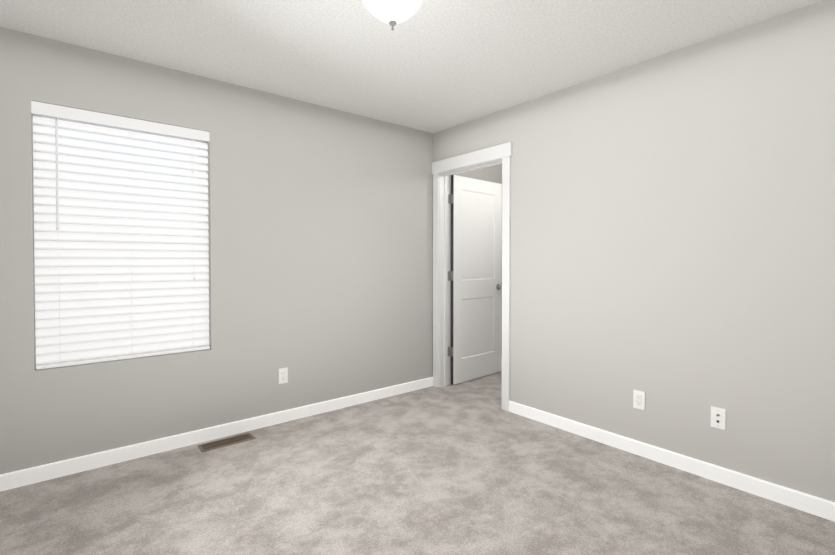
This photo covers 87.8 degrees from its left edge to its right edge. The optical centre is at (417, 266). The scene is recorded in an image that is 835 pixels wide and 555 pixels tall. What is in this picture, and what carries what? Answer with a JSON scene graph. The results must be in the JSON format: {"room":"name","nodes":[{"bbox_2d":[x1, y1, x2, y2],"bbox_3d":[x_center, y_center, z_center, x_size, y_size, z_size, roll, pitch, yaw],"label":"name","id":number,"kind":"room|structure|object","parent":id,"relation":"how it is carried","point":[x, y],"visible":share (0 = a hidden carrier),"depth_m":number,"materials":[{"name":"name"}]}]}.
{"room":"empty bedroom","nodes":[
{"label":"empty bedroom","id":0,"kind":"room"},
{"bbox_2d":[0,27,432,474],"bbox_3d":[-1.262,-0.051,3.146,3.790,2.440,0.160,-1,1,-39],"label":"wall","id":1,"kind":"structure","parent":0,"point":[320,244],"depth_m":3.08,"materials":[{"name":"grey paint"}]},
{"bbox_2d":[32,113,207,367],"bbox_3d":[-1.820,-0.172,2.736,0.900,1.475,0.065,-1,1,-39],"label":"window","id":2,"kind":"structure","parent":1,"relation":"in","point":[38,115],"depth_m":2.58,"materials":[{"name":"white plastic"}]},
{"bbox_2d":[31,101,209,369],"bbox_3d":[-1.762,-0.172,2.665,0.900,1.469,0.072,-1,1,-39],"label":"window blind","id":3,"kind":"object","parent":2,"relation":"attached to","point":[86,338],"visible":0.94,"depth_m":2.63,"materials":[{"name":"white plastic"}]},
{"bbox_2d":[0,377,432,491],"bbox_3d":[-1.184,1.127,3.115,3.470,0.085,0.014,-1,1,-39],"label":"baseboard","id":4,"kind":"structure","parent":1,"relation":"attached to","point":[19,478],"depth_m":2.83,"materials":[{"name":"white wood"}]},
{"bbox_2d":[279,367,287,383],"bbox_3d":[-1.008,0.819,3.259,0.070,0.115,0.008,-1,1,-39],"label":"electrical outlet","id":5,"kind":"object","parent":1,"relation":"attached to","point":[283,375],"visible":1,"depth_m":3.26,"materials":[{"name":"white plastic"}]},
{"bbox_2d":[0,0,821,132],"bbox_3d":[0.360,-1.285,2.078,4.970,0.060,4.040,-1,1,-39],"label":"ceiling","id":6,"kind":"structure","parent":0,"point":[432,66],"depth_m":2.43,"materials":[{"name":"paint"}]},
{"bbox_2d":[362,0,423,30],"bbox_3d":[-0.109,-1.145,1.903,0.348,0.215,0.348,-1,1,-39],"label":"flush-mount ceiling light","id":7,"kind":"object","parent":6,"relation":"attached to","point":[392,13],"visible":1,"depth_m":1.87,"materials":[{"name":"white glass"}]},
{"bbox_2d":[0,366,834,554],"bbox_3d":[0.360,1.210,2.115,4.970,0.050,4.040,-1,1,-39],"label":"floor","id":8,"kind":"structure","parent":0,"point":[470,467],"depth_m":2.21,"materials":[{"name":"carpet"}]},
{"bbox_2d":[198,433,255,451],"bbox_3d":[-1.272,1.170,2.900,0.340,0.006,0.128,-1,1,-39],"label":"air vent register","id":9,"kind":"object","parent":8,"relation":"on","point":[213,445],"visible":1,"depth_m":2.89,"materials":[{"name":"brown metal"}]},
{"bbox_2d":[454,164,501,357],"bbox_3d":[0.535,-0.074,4.747,1.020,2.440,0.160,-1,1,-39],"label":"wall","id":10,"kind":"structure","parent":0,"point":[493,174],"depth_m":4.86,"materials":[{"name":"grey paint"}]},
{"bbox_2d":[433,0,834,501],"bbox_3d":[1.401,-0.045,2.781,0.130,2.440,3.780,-1,1,-39],"label":"wall","id":11,"kind":"structure","parent":0,"point":[672,252],"depth_m":2.48,"materials":[{"name":"grey paint"}]},
{"bbox_2d":[432,142,511,411],"bbox_3d":[0.505,0.080,3.878,0.174,2.157,0.948,-1,1,-39],"label":"door frame","id":12,"kind":"structure","parent":11,"relation":"attached to","point":[503,152],"depth_m":4.13,"materials":[{"name":"white wood"}]},
{"bbox_2d":[448,175,501,384],"bbox_3d":[0.594,0.125,4.461,0.812,2.030,0.169,-1,1,-39],"label":"door","id":13,"kind":"structure","parent":12,"relation":"attached to","point":[475,279],"depth_m":4.42,"materials":[{"name":"painted wood"},{"name":"brushed nickel"}]},
{"bbox_2d":[633,390,644,409],"bbox_3d":[1.383,0.831,2.708,0.008,0.115,0.070,-1,1,-39],"label":"electrical outlet","id":14,"kind":"object","parent":11,"relation":"attached to","point":[638,399],"visible":1,"depth_m":2.71,"materials":[{"name":"white plastic"}]},
{"bbox_2d":[509,401,834,521],"bbox_3d":[1.582,1.137,2.464,0.014,0.085,2.655,-1,1,-39],"label":"baseboard","id":15,"kind":"structure","parent":11,"relation":"attached to","point":[807,503],"depth_m":2.47,"materials":[{"name":"white wood"}]},
{"bbox_2d":[711,406,725,429],"bbox_3d":[1.647,0.831,2.378,0.016,0.115,0.070,-1,1,-39],"label":"outlet","id":16,"kind":"object","parent":11,"relation":"attached to","point":[718,418],"visible":1,"depth_m":2.38,"materials":[{"name":"white plastic"}]}
]}

